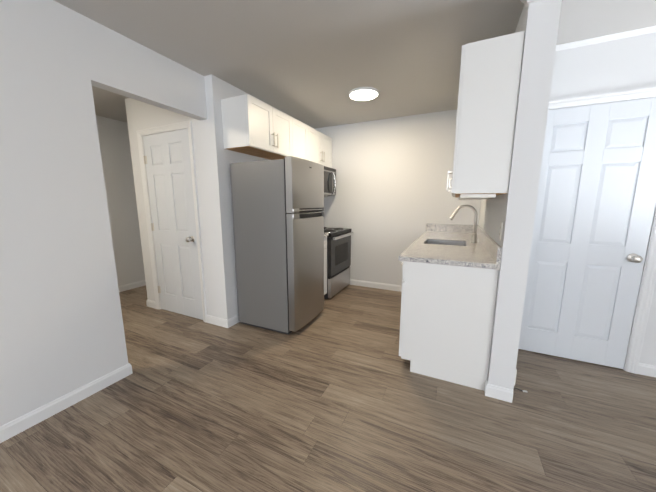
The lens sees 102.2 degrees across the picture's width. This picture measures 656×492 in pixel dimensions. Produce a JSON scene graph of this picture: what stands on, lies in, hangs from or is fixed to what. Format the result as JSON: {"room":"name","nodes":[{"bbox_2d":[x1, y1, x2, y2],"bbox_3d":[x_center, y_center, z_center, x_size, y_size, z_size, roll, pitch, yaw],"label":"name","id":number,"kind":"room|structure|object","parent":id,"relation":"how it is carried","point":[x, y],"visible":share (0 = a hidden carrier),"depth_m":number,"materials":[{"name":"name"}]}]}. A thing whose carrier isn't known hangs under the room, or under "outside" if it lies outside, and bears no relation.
{"room":"kitchen","nodes":[
{"label":"kitchen","id":0,"kind":"room"},
{"bbox_2d":[0,0,206,425],"bbox_3d":[-2.679,0.146,-0.440,0.100,2.450,6.955,4,10,25],"label":"wall","id":1,"kind":"structure","parent":0,"point":[61,327],"depth_m":1.61,"materials":[{"name":"white paint"}]},
{"bbox_2d":[0,363,132,442],"bbox_3d":[-2.842,1.369,-0.602,0.113,0.088,5.973,4,10,25],"label":"baseboard","id":2,"kind":"structure","parent":1,"relation":"attached to","point":[16,426],"depth_m":1.67,"materials":[{"name":"white wood"}]},
{"bbox_2d":[96,115,144,285],"bbox_3d":[-3.718,-0.338,2.532,0.120,2.450,11.500,4,10,25],"label":"wall","id":3,"kind":"structure","parent":0,"point":[114,143],"depth_m":3.86,"materials":[{"name":"white paint"}]},
{"bbox_2d":[118,280,145,291],"bbox_3d":[-3.658,0.833,2.694,0.013,0.088,11.300,4,10,25],"label":"baseboard","id":4,"kind":"structure","parent":3,"relation":"attached to","point":[132,285],"depth_m":4.05,"materials":[{"name":"white wood"}]},
{"bbox_2d":[125,74,235,319],"bbox_3d":[-1.646,-0.404,2.942,1.364,2.450,0.120,4,10,25],"label":"wall","id":5,"kind":"structure","parent":0,"point":[210,157],"depth_m":2.71,"materials":[{"name":"white paint"}]},
{"bbox_2d":[146,300,155,308],"bbox_3d":[-2.150,0.708,3.459,0.194,0.088,0.313,4,10,25],"label":"baseboard","id":6,"kind":"structure","parent":5,"relation":"attached to","point":[150,303],"depth_m":3.32,"materials":[{"name":"white wood"}]},
{"bbox_2d":[136,120,206,322],"bbox_3d":[-1.706,-0.230,2.988,0.874,2.092,0.137,4,10,25],"label":"trim","id":7,"kind":"structure","parent":5,"relation":"attached to","point":[166,128],"depth_m":2.88,"materials":[{"name":"white wood"}]},
{"bbox_2d":[143,128,202,319],"bbox_3d":[-1.727,-0.200,2.971,0.762,2.022,0.181,4,10,25],"label":"closet door","id":8,"kind":"structure","parent":5,"relation":"in","point":[167,161],"depth_m":2.94,"materials":[{"name":"white paint"}]},
{"bbox_2d":[206,315,225,326],"bbox_3d":[-1.199,0.807,2.849,0.300,0.088,0.013,4,10,25],"label":"baseboard","id":9,"kind":"structure","parent":5,"relation":"attached to","point":[222,322],"depth_m":2.84,"materials":[{"name":"white wood"}]},
{"bbox_2d":[222,80,313,314],"bbox_3d":[-0.662,-0.504,3.553,0.120,2.450,1.845,4,10,25],"label":"wall","id":10,"kind":"structure","parent":0,"point":[229,90],"depth_m":2.74,"materials":[{"name":"white paint"}]},
{"bbox_2d":[225,315,239,327],"bbox_3d":[-0.637,0.678,3.643,0.013,0.088,1.950,4,10,25],"label":"baseboard","id":11,"kind":"structure","parent":10,"relation":"attached to","point":[234,320],"depth_m":2.82,"materials":[{"name":"white wood"}]},
{"bbox_2d":[221,94,296,159],"bbox_3d":[-0.700,-1.214,2.831,0.323,0.446,0.792,4,10,25],"label":"upper cabinet","id":12,"kind":"object","parent":10,"relation":"attached to","point":[252,126],"depth_m":2.56,"materials":[{"name":"white wood"}]},
{"bbox_2d":[297,120,312,161],"bbox_3d":[-0.477,-1.290,3.295,0.323,0.446,0.483,4,10,25],"label":"upper cabinet","id":13,"kind":"object","parent":10,"relation":"attached to","point":[304,132],"depth_m":3.32,"materials":[{"name":"white wood"}]},
{"bbox_2d":[313,129,331,167],"bbox_3d":[-0.244,-1.368,3.777,0.323,0.446,0.833,4,10,25],"label":"upper cabinet","id":14,"kind":"object","parent":10,"relation":"attached to","point":[322,144],"depth_m":3.73,"materials":[{"name":"white wood"}]},
{"bbox_2d":[324,166,335,196],"bbox_3d":[-0.187,-0.922,3.788,0.476,0.432,0.760,4,10,25],"label":"microwave","id":15,"kind":"object","parent":14,"relation":"attached to","point":[329,181],"visible":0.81,"depth_m":3.85,"materials":[{"name":"silver metal"}]},
{"bbox_2d":[0,285,655,491],"bbox_3d":[-0.052,1.181,1.011,12.000,0.060,11.500,4,10,25],"label":"floor","id":16,"kind":"structure","parent":0,"point":[335,394],"depth_m":1.59,"materials":[{"name":"brown wood"}]},
{"bbox_2d":[230,156,323,333],"bbox_3d":[-0.493,-0.014,2.877,0.735,1.700,0.660,4,10,24],"label":"fridge","id":17,"kind":"object","parent":16,"relation":"on","point":[278,217],"visible":1,"depth_m":2.59,"materials":[{"name":"grey metal"}]},
{"bbox_2d":[324,233,328,294],"bbox_3d":[-0.345,0.241,3.443,0.643,1.015,0.380,4,10,25],"label":"base cabinet","id":18,"kind":"object","parent":16,"relation":"on","point":[325,262],"visible":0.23,"depth_m":3.45,"materials":[{"name":"white wood"}]},
{"bbox_2d":[324,227,353,298],"bbox_3d":[-0.069,0.147,3.933,0.687,1.043,0.748,4,10,25],"label":"range","id":19,"kind":"object","parent":16,"relation":"on","point":[338,256],"visible":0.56,"depth_m":3.70,"materials":[{"name":"grey metal"}]},
{"bbox_2d":[427,241,458,244],"bbox_3d":[1.129,0.459,2.528,0.606,0.880,0.604,4,10,25],"label":"sink","id":20,"kind":"object","parent":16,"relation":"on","point":[428,242],"depth_m":2.81,"materials":[{"name":"white metal"}]},
{"bbox_2d":[399,261,499,390],"bbox_3d":[0.940,0.523,2.136,0.606,0.880,0.513,4,10,25],"label":"base cabinet","id":21,"kind":"object","parent":16,"relation":"on","point":[450,272],"depth_m":1.89,"materials":[{"name":"white wood"}]},
{"bbox_2d":[399,241,498,268],"bbox_3d":[0.957,0.061,2.126,0.631,0.035,0.721,4,10,25],"label":"countertop","id":22,"kind":"structure","parent":21,"relation":"on","point":[465,256],"depth_m":1.96,"materials":[{"name":"beige stone"}]},
{"bbox_2d":[54,0,655,128],"bbox_3d":[-0.052,-1.306,0.607,12.000,0.080,11.500,4,10,25],"label":"ceiling","id":23,"kind":"structure","parent":0,"point":[313,63],"depth_m":1.89,"materials":[{"name":"grey paint"}]},
{"bbox_2d":[349,87,378,100],"bbox_3d":[0.379,-1.612,2.817,0.320,0.024,0.320,4,10,25],"label":"recessed light","id":24,"kind":"object","parent":23,"relation":"in","point":[363,93],"visible":1,"depth_m":2.77,"materials":[{"name":"white"}]},
{"bbox_2d":[315,109,480,285],"bbox_3d":[0.330,-0.603,4.161,3.870,2.450,0.120,4,10,25],"label":"wall","id":25,"kind":"structure","parent":0,"point":[390,199],"depth_m":3.80,"materials":[{"name":"white paint"}]},
{"bbox_2d":[349,279,401,291],"bbox_3d":[0.852,0.615,4.032,2.364,0.088,0.013,4,10,25],"label":"baseboard","id":26,"kind":"structure","parent":25,"relation":"attached to","point":[352,282],"depth_m":4.08,"materials":[{"name":"white wood"}]},
{"bbox_2d":[427,225,474,232],"bbox_3d":[1.619,-0.236,3.515,0.607,0.105,0.022,4,10,25],"label":"backsplash","id":27,"kind":"structure","parent":25,"relation":"attached to","point":[430,228],"depth_m":3.48,"materials":[{"name":"grey stone"}]},
{"bbox_2d":[459,241,470,244],"bbox_3d":[1.352,0.384,2.991,0.606,0.880,0.434,4,10,25],"label":"sink","id":28,"kind":"object","parent":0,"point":[460,242],"depth_m":2.72,"materials":[{"name":"white metal"}]},
{"bbox_2d":[419,233,482,244],"bbox_3d":[1.457,-0.108,3.163,0.631,0.035,0.827,4,10,25],"label":"countertop","id":29,"kind":"structure","parent":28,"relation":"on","point":[471,237],"depth_m":2.98,"materials":[{"name":"beige stone"}]},
{"bbox_2d":[479,0,561,389],"bbox_3d":[1.569,-0.324,2.451,0.142,2.450,1.942,4,10,25],"label":"wall","id":30,"kind":"structure","parent":0,"point":[513,210],"depth_m":1.57,"materials":[{"name":"white paint"}]},
{"bbox_2d":[423,225,501,264],"bbox_3d":[1.261,0.010,2.654,0.536,0.315,1.937,4,10,25],"label":"backsplash","id":31,"kind":"structure","parent":30,"relation":"attached to","point":[492,247],"depth_m":2.04,"materials":[{"name":"beige stone"}]},
{"bbox_2d":[446,31,524,199],"bbox_3d":[1.198,-0.848,2.163,0.353,0.912,1.220,4,10,25],"label":"upper cabinet","id":32,"kind":"object","parent":30,"relation":"attached to","point":[490,72],"visible":1,"depth_m":1.61,"materials":[{"name":"white wood"}]},
{"bbox_2d":[484,380,512,402],"bbox_3d":[1.151,0.980,1.788,0.155,0.088,0.048,4,10,25],"label":"baseboard","id":33,"kind":"structure","parent":30,"relation":"attached to","point":[499,392],"depth_m":1.77,"materials":[{"name":"white wood"}]},
{"bbox_2d":[499,222,502,239],"bbox_3d":[1.137,-0.098,1.744,0.007,0.114,0.070,4,10,25],"label":"electrical outlet plate","id":34,"kind":"object","parent":30,"relation":"attached to","point":[500,230],"visible":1,"depth_m":1.73,"materials":[{"name":"white plastic"}]},
{"bbox_2d":[549,32,655,365],"bbox_3d":[3.913,-0.121,1.200,5.180,2.450,0.120,4,10,25],"label":"wall","id":35,"kind":"structure","parent":0,"point":[624,64],"depth_m":1.90,"materials":[{"name":"white paint"}]},
{"bbox_2d":[518,97,655,368],"bbox_3d":[1.981,-0.048,2.101,0.776,2.000,0.181,4,10,25],"label":"door","id":36,"kind":"structure","parent":35,"relation":"in","point":[595,206],"depth_m":2.05,"materials":[{"name":"white paint"}]},
{"bbox_2d":[520,0,655,50],"bbox_3d":[2.760,-1.290,1.032,3.480,0.088,0.832,4,10,25],"label":"crown molding","id":37,"kind":"structure","parent":35,"relation":"attached to","point":[622,35],"depth_m":1.84,"materials":[{"name":"white wood"}]},
{"bbox_2d":[548,87,655,373],"bbox_3d":[2.002,-0.078,2.119,0.889,2.070,0.137,4,10,25],"label":"door frame","id":38,"kind":"structure","parent":35,"relation":"attached to","point":[641,316],"depth_m":1.95,"materials":[{"name":"white wood"}]},
{"bbox_2d":[637,363,655,376],"bbox_3d":[3.444,1.021,1.538,2.356,0.088,0.013,4,10,25],"label":"baseboard","id":39,"kind":"structure","parent":35,"relation":"attached to","point":[646,369],"depth_m":2.01,"materials":[{"name":"white wood"}]}
]}

